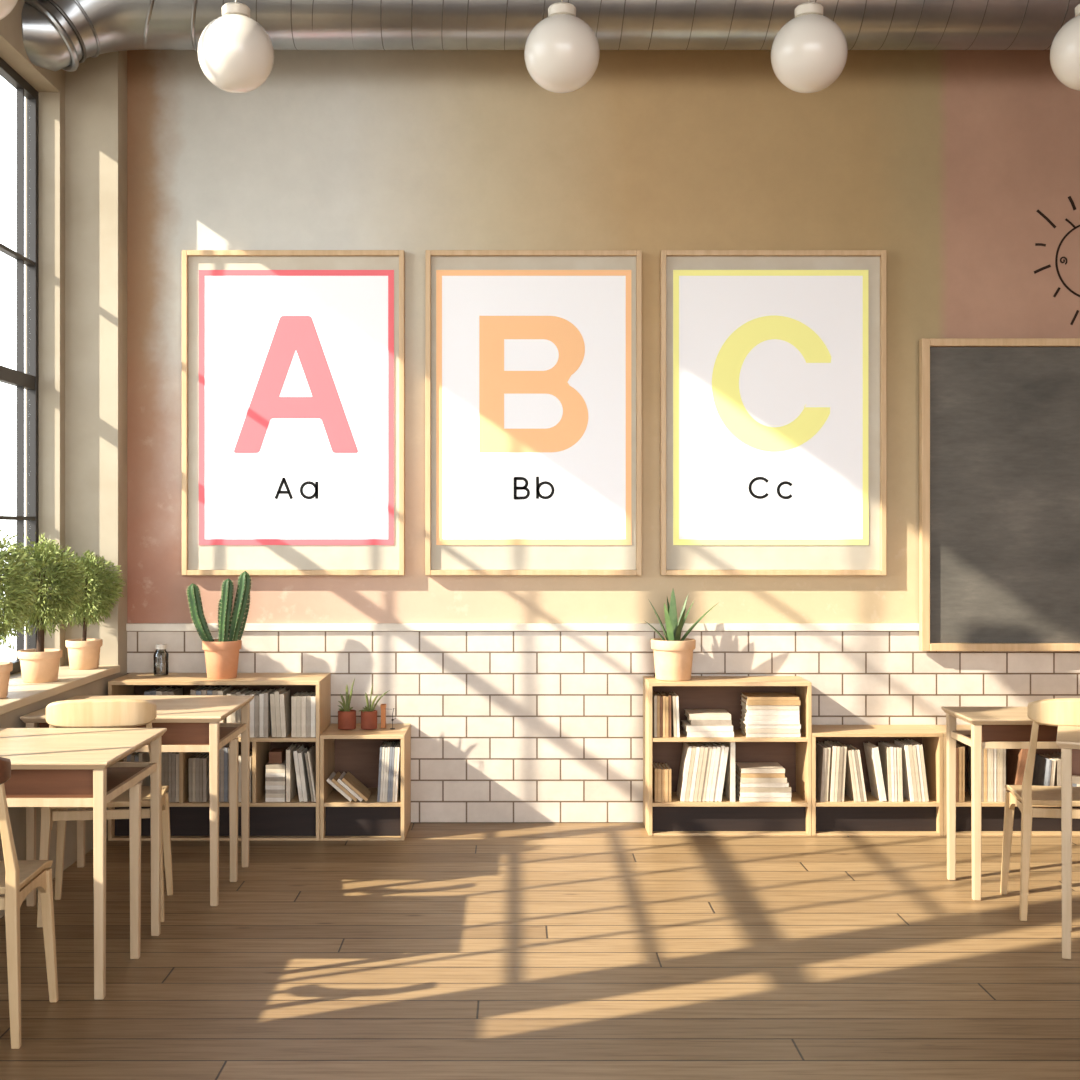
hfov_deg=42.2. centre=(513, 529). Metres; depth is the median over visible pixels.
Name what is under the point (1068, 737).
school desk
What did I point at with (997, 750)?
book
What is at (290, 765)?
book
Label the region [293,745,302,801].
book
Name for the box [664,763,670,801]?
book
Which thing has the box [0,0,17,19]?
pendant lamp
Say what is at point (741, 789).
book
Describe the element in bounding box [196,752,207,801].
book
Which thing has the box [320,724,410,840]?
bookcase
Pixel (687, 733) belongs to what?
book
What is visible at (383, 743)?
book
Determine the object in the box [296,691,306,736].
book
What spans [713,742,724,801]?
book
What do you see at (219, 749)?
book
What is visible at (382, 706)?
wooden block
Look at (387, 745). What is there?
book
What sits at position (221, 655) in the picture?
pot
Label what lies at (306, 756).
book
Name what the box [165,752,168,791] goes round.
book
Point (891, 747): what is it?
book
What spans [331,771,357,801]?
book
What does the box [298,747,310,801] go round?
book
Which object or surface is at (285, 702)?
book
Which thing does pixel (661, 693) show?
book
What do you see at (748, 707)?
book
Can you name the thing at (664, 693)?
book
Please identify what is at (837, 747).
book
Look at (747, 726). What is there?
book
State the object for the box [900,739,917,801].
book
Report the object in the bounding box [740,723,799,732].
book
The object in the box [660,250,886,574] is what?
framed poster
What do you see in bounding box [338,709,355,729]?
pot
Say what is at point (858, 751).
book
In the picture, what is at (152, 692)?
book
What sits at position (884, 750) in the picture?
book
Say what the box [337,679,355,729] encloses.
potted succulent
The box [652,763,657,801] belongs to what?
book
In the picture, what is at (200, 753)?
book
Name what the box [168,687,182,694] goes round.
book
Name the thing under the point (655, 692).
book
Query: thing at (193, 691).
book
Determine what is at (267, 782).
book
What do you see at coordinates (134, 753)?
book
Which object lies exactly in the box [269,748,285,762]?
storage box
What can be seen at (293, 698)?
book
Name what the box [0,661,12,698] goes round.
pot
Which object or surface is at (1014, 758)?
book
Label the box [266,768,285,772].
book
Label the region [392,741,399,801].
book
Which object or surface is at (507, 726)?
wall tiles
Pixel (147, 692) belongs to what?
book
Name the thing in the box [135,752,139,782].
book
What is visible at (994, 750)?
book
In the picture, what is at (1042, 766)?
book
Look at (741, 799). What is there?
book
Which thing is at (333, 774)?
book
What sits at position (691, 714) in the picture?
book
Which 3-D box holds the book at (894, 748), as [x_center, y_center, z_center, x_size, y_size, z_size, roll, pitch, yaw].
[1.833,1.176,6.820,0.012,0.260,0.184,-1,0,0]
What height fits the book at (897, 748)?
0.259 m
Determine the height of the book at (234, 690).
0.205 m
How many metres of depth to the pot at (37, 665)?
6.03 m
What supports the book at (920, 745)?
on the bookcase at (872, 817)
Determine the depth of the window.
6.72 m
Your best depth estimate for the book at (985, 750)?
6.73 m
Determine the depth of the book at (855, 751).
6.73 m
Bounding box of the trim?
[126,623,918,630]
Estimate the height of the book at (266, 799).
0.019 m
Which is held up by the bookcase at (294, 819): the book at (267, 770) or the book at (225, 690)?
the book at (225, 690)
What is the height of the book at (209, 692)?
0.214 m
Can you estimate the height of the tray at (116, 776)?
0.006 m
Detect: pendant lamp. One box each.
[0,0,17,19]
[198,0,273,92]
[524,0,599,92]
[771,0,847,92]
[1050,4,1079,90]
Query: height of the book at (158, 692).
0.207 m
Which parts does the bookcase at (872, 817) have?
panel, panel, panel, shelf, panel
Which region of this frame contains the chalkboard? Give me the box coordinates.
[919,338,1079,650]
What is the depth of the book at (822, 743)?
6.73 m
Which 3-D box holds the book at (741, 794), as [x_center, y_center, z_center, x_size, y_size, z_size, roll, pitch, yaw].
[1.211,1.273,6.834,0.246,0.022,0.208,0,0,0]
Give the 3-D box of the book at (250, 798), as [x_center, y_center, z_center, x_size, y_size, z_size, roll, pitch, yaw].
[-1.253,1.179,6.717,0.019,0.214,0.190,0,0,0]
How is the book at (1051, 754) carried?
on the bookcase at (992, 821)
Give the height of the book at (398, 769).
0.258 m
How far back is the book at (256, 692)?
6.62 m
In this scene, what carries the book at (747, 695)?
on the book at (747, 702)
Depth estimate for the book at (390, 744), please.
6.62 m
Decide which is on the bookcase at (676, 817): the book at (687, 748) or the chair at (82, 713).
the book at (687, 748)
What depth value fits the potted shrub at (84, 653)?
6.61 m
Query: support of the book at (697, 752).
on the bookcase at (676, 817)
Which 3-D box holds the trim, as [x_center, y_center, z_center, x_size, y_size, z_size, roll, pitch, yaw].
[0.757,0.486,6.994,5.385,0.038,0.024,0,0,0]
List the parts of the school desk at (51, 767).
rail, leg, rail, rail, leg, leg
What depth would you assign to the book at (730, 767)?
6.73 m
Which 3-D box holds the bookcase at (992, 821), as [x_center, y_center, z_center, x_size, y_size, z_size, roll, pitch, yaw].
[2.579,1.218,6.849,1.043,0.491,0.295,0,0,0]
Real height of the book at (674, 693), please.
0.197 m
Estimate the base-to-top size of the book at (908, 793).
0.272 m
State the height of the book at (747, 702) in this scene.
0.023 m
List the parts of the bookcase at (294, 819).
panel, panel, panel, shelf, shelf, panel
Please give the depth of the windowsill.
5.98 m
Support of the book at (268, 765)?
on the book at (267, 770)
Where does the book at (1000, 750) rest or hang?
on the bookcase at (992, 821)
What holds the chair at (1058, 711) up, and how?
on the floor
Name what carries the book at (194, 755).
on the bookcase at (294, 819)
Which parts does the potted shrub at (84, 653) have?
stem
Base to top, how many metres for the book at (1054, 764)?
0.200 m
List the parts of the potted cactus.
stem, stem, stem, stem, stem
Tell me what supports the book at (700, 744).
on the bookcase at (676, 817)
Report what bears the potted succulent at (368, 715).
on the bookcase at (356, 751)
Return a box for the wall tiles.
[127,631,1079,822]
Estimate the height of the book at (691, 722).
0.027 m
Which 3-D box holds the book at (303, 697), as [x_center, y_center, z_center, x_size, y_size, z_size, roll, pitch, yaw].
[-0.996,0.884,6.717,0.022,0.193,0.187,0,0,0]
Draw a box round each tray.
[106,767,144,791]
[219,727,236,739]
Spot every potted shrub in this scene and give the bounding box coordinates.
[0,528,43,698]
[3,532,87,682]
[50,549,126,669]
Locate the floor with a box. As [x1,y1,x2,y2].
[0,823,1079,1079]
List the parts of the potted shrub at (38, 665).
stem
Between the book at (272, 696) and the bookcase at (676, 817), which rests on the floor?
the bookcase at (676, 817)
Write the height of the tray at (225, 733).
0.006 m
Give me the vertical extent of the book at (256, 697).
0.196 m
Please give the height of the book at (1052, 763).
0.199 m
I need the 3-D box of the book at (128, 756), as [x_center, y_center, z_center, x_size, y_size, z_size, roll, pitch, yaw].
[-1.823,1.174,6.720,0.017,0.225,0.189,0,0,0]
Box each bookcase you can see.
[108,673,330,840]
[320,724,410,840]
[643,676,811,835]
[812,725,942,835]
[927,725,1079,835]
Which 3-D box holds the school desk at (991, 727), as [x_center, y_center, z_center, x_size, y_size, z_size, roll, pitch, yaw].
[2.274,1.104,5.702,0.952,0.721,0.384,0,0,0]
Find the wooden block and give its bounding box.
[380,704,385,727]
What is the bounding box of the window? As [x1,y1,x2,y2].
[0,57,38,674]
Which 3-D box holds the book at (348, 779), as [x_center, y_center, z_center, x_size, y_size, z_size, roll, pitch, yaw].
[-0.754,1.230,6.719,0.127,0.113,0.187,0,0,0]
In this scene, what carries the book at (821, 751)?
on the bookcase at (872, 817)
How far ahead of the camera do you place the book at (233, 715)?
6.62 m
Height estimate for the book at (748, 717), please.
0.023 m
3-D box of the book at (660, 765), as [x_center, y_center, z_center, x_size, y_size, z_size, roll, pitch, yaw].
[0.716,1.228,6.826,0.015,0.156,0.192,0,0,0]
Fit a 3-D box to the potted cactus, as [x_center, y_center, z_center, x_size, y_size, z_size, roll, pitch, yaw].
[-1.422,0.455,6.750,0.319,0.515,0.182,0,0,0]
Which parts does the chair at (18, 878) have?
rail, backrest, leg, seat, rail, leg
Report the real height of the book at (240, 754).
0.217 m
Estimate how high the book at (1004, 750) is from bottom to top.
0.263 m
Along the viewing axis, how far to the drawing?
7.00 m
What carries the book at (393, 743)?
on the bookcase at (356, 751)
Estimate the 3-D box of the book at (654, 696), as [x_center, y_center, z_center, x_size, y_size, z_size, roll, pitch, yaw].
[0.680,0.896,6.818,0.012,0.199,0.180,0,0,0]
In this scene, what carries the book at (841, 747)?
on the bookcase at (872, 817)
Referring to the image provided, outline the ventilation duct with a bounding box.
[21,0,1079,71]
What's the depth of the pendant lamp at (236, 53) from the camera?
5.16 m
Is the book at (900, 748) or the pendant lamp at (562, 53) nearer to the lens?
the pendant lamp at (562, 53)
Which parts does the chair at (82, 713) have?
leg, rail, leg, rail, backrest, seat, leg, rail, leg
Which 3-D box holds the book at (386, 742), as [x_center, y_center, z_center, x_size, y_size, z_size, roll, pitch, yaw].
[-0.623,1.157,6.713,0.024,0.259,0.185,0,0,0]
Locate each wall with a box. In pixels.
[0,0,126,918]
[127,50,1079,622]
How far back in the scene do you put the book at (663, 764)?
6.73 m
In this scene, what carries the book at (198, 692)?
on the bookcase at (294, 819)
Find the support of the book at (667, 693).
on the bookcase at (676, 817)
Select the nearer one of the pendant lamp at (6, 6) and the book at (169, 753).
the pendant lamp at (6, 6)
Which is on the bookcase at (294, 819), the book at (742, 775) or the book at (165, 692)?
the book at (165, 692)
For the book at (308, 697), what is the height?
0.195 m
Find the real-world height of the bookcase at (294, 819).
0.751 m
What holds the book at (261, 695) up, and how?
on the bookcase at (294, 819)
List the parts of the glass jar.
jar lid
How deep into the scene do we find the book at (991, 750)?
6.73 m
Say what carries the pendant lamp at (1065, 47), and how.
hanging from the ceiling
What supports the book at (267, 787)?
on the book at (267, 791)
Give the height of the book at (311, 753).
0.238 m
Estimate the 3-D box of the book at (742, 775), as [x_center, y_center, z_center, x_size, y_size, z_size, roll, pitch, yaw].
[1.197,1.181,6.827,0.210,0.021,0.190,0,0,0]
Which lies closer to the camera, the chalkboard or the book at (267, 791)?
the book at (267, 791)
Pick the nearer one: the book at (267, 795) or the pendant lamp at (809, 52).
the pendant lamp at (809, 52)
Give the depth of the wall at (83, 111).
6.84 m
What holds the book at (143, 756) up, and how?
on the bookcase at (294, 819)
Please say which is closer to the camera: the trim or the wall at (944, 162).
the trim
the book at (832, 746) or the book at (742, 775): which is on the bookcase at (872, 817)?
the book at (832, 746)
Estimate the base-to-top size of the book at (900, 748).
0.259 m
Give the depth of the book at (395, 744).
6.62 m
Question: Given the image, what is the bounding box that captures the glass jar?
[153,644,168,674]
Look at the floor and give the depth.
4.69 m
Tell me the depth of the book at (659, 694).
6.73 m
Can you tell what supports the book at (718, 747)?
on the bookcase at (676, 817)
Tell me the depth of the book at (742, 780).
6.73 m
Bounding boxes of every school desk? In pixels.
[0,728,166,998]
[20,695,253,905]
[941,707,1060,900]
[1056,725,1079,958]
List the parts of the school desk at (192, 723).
leg, leg, rail, leg, rail, rail, leg, leg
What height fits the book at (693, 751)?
0.268 m
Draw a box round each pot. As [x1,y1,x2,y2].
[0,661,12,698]
[17,649,62,682]
[65,638,102,669]
[202,639,241,678]
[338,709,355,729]
[361,710,376,729]
[651,638,695,680]
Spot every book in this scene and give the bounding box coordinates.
[127,752,133,761]
[131,752,138,761]
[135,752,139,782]
[139,752,149,785]
[144,687,155,694]
[150,686,165,694]
[156,687,170,694]
[161,752,164,785]
[162,687,176,694]
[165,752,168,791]
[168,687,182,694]
[168,752,172,801]
[172,752,177,801]
[176,752,178,801]
[189,752,198,801]
[190,685,204,694]
[192,752,203,801]
[196,686,206,694]
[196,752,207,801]
[199,752,208,801]
[201,686,213,694]
[203,755,209,801]
[207,686,219,694]
[212,686,225,694]
[218,686,230,722]
[219,749,219,801]
[220,743,228,801]
[224,744,228,801]
[227,689,238,722]
[228,742,238,801]
[231,690,238,722]
[236,688,247,736]
[239,754,240,801]
[249,753,251,801]
[250,690,260,736]
[254,691,261,736]
[259,689,267,736]
[264,689,274,736]
[265,760,285,768]
[265,773,285,776]
[265,785,285,789]
[265,793,285,797]
[265,797,285,801]
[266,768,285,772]
[266,777,285,780]
[266,781,285,784]
[266,789,285,792]
[270,690,276,736]
[274,687,284,736]
[279,690,290,736]
[286,744,295,801]
[291,692,299,736]
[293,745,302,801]
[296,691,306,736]
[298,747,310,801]
[301,692,310,736]
[305,747,313,801]
[306,692,315,736]
[307,745,315,801]
[311,693,315,736]
[326,771,351,801]
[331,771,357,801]
[337,772,362,801]
[342,771,371,800]
[377,741,385,801]
[380,741,387,801]
[382,742,389,801]
[385,742,392,801]
[387,741,395,801]
[390,742,397,801]
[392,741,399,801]
[395,742,400,801]
[652,692,656,736]
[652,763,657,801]
[653,691,659,736]
[654,762,660,801]
[658,692,662,736]
[658,763,664,801]
[659,692,665,736]
[661,763,667,801]
[662,692,667,736]
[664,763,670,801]
[665,692,670,736]
[669,692,676,736]
[672,692,679,736]
[676,742,691,801]
[681,720,732,730]
[682,728,733,736]
[684,709,730,719]
[685,742,695,801]
[686,718,731,725]
[689,742,699,801]
[693,742,703,801]
[697,742,707,801]
[701,742,711,801]
[705,742,715,801]
[709,742,720,801]
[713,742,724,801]
[717,742,728,801]
[725,742,734,801]
[735,762,784,772]
[735,767,784,777]
[735,772,786,782]
[735,777,788,786]
[735,782,790,791]
[735,787,790,796]
[735,792,790,801]
[740,719,800,728]
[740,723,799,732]
[740,729,799,736]
[741,692,798,699]
[741,696,799,704]
[741,701,798,709]
[741,706,798,714]
[741,710,798,719]
[741,715,799,723]
[816,742,826,801]
[818,741,830,801]
[824,740,836,801]
[829,740,839,801]
[832,741,842,801]
[835,741,846,801]
[844,744,860,801]
[845,748,857,801]
[846,745,863,801]
[849,744,866,801]
[863,742,886,801]
[878,742,891,801]
[882,742,894,801]
[885,742,896,801]
[887,742,899,801]
[889,742,902,801]
[894,739,913,801]
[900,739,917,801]
[903,739,921,801]
[905,739,924,801]
[911,739,928,801]
[956,743,964,801]
[956,745,961,801]
[956,747,958,801]
[968,746,983,801]
[984,749,986,801]
[987,749,989,801]
[990,749,992,801]
[993,749,995,801]
[996,749,998,801]
[999,749,1002,801]
[1003,749,1005,801]
[1006,749,1024,790]
[1019,749,1027,784]
[1032,754,1051,785]
[1038,754,1053,785]
[1040,754,1055,785]
[1044,754,1060,785]
[1050,753,1060,758]
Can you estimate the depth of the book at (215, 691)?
6.69 m
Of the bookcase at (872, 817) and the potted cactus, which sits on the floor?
the bookcase at (872, 817)
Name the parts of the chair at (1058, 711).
leg, rail, leg, seat, backrest, rail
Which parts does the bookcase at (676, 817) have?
panel, panel, panel, shelf, shelf, panel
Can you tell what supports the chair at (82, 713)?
on the floor
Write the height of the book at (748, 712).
0.025 m
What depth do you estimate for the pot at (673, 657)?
6.76 m
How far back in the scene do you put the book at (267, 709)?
6.62 m
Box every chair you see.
[0,757,58,1048]
[37,699,172,927]
[1000,698,1079,920]
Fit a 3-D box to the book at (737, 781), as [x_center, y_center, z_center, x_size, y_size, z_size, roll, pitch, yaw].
[1.205,1.226,6.832,0.232,0.021,0.203,0,0,0]
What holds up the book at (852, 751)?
on the bookcase at (872, 817)
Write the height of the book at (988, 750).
0.262 m
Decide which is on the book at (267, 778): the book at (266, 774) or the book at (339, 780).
the book at (266, 774)
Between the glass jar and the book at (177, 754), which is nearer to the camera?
the book at (177, 754)
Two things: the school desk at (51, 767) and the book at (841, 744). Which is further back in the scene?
the book at (841, 744)
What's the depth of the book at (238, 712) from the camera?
6.63 m
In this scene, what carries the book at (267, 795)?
on the book at (266, 799)
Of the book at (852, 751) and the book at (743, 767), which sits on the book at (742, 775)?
the book at (743, 767)
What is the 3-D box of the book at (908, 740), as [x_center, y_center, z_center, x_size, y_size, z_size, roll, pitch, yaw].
[1.953,1.169,6.820,0.047,0.275,0.185,0,0,0]
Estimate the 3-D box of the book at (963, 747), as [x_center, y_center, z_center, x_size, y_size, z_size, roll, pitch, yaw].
[2.159,1.174,6.826,0.014,0.264,0.192,0,0,0]
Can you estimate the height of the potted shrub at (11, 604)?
0.703 m
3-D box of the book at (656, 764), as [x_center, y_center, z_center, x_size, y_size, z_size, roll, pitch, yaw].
[0.700,1.228,6.825,0.015,0.157,0.193,0,0,0]
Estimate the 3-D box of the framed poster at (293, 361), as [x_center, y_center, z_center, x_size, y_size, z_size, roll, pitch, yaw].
[-1.097,-0.583,6.978,1.105,1.615,0.056,0,0,0]
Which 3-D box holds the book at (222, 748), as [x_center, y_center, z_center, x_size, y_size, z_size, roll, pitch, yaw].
[-1.381,1.155,6.721,0.016,0.262,0.192,0,0,0]
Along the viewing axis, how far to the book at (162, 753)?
6.62 m
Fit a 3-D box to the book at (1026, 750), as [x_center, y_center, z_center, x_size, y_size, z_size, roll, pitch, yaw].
[2.445,1.176,6.824,0.059,0.261,0.191,0,0,0]
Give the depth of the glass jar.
6.85 m
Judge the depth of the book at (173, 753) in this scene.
6.62 m
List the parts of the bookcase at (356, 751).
panel, shelf, panel, panel, panel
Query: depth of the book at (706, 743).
6.73 m
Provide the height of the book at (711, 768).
0.265 m
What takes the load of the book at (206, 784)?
on the bookcase at (294, 819)
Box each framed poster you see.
[182,250,404,574]
[425,250,641,574]
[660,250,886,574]
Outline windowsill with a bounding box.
[0,665,119,714]
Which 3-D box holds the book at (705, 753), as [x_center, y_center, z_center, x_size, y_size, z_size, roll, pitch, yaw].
[0.907,1.174,6.820,0.055,0.265,0.187,0,0,0]
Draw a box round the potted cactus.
[186,571,252,678]
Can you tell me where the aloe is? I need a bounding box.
[645,589,717,680]
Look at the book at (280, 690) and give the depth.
6.62 m
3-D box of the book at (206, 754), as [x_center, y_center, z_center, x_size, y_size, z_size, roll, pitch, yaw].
[-1.480,1.183,6.717,0.015,0.206,0.194,0,0,0]
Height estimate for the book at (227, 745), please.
0.260 m
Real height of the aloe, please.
0.447 m
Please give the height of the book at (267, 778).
0.019 m
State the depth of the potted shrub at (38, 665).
6.05 m
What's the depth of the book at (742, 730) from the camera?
6.73 m
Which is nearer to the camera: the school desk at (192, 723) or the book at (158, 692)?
the school desk at (192, 723)
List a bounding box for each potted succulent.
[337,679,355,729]
[359,684,389,729]
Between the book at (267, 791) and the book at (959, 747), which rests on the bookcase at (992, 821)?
the book at (959, 747)
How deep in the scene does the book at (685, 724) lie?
6.73 m
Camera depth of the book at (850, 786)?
6.76 m
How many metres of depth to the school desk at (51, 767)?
4.54 m
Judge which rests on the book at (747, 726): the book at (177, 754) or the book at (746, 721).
the book at (746, 721)
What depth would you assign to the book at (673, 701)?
6.73 m
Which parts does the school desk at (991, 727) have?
leg, rail, rail, leg, rail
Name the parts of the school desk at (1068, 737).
leg, leg, rail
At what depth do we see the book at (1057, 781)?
6.73 m
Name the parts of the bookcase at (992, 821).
panel, shelf, panel, panel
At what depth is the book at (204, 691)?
6.68 m
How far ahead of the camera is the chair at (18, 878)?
3.97 m
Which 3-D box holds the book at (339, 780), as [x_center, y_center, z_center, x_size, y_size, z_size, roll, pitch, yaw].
[-0.777,1.231,6.722,0.123,0.110,0.199,0,0,0]
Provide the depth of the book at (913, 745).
6.73 m
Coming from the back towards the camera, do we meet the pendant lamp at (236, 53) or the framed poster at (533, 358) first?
the framed poster at (533, 358)
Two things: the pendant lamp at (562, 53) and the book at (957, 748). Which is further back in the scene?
the book at (957, 748)
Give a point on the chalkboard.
(999, 418)
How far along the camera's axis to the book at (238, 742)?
6.63 m
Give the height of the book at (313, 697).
0.192 m
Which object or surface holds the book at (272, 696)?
on the bookcase at (294, 819)
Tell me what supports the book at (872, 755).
on the bookcase at (872, 817)
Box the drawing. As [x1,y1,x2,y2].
[1034,196,1079,324]
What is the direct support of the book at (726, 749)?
on the bookcase at (676, 817)

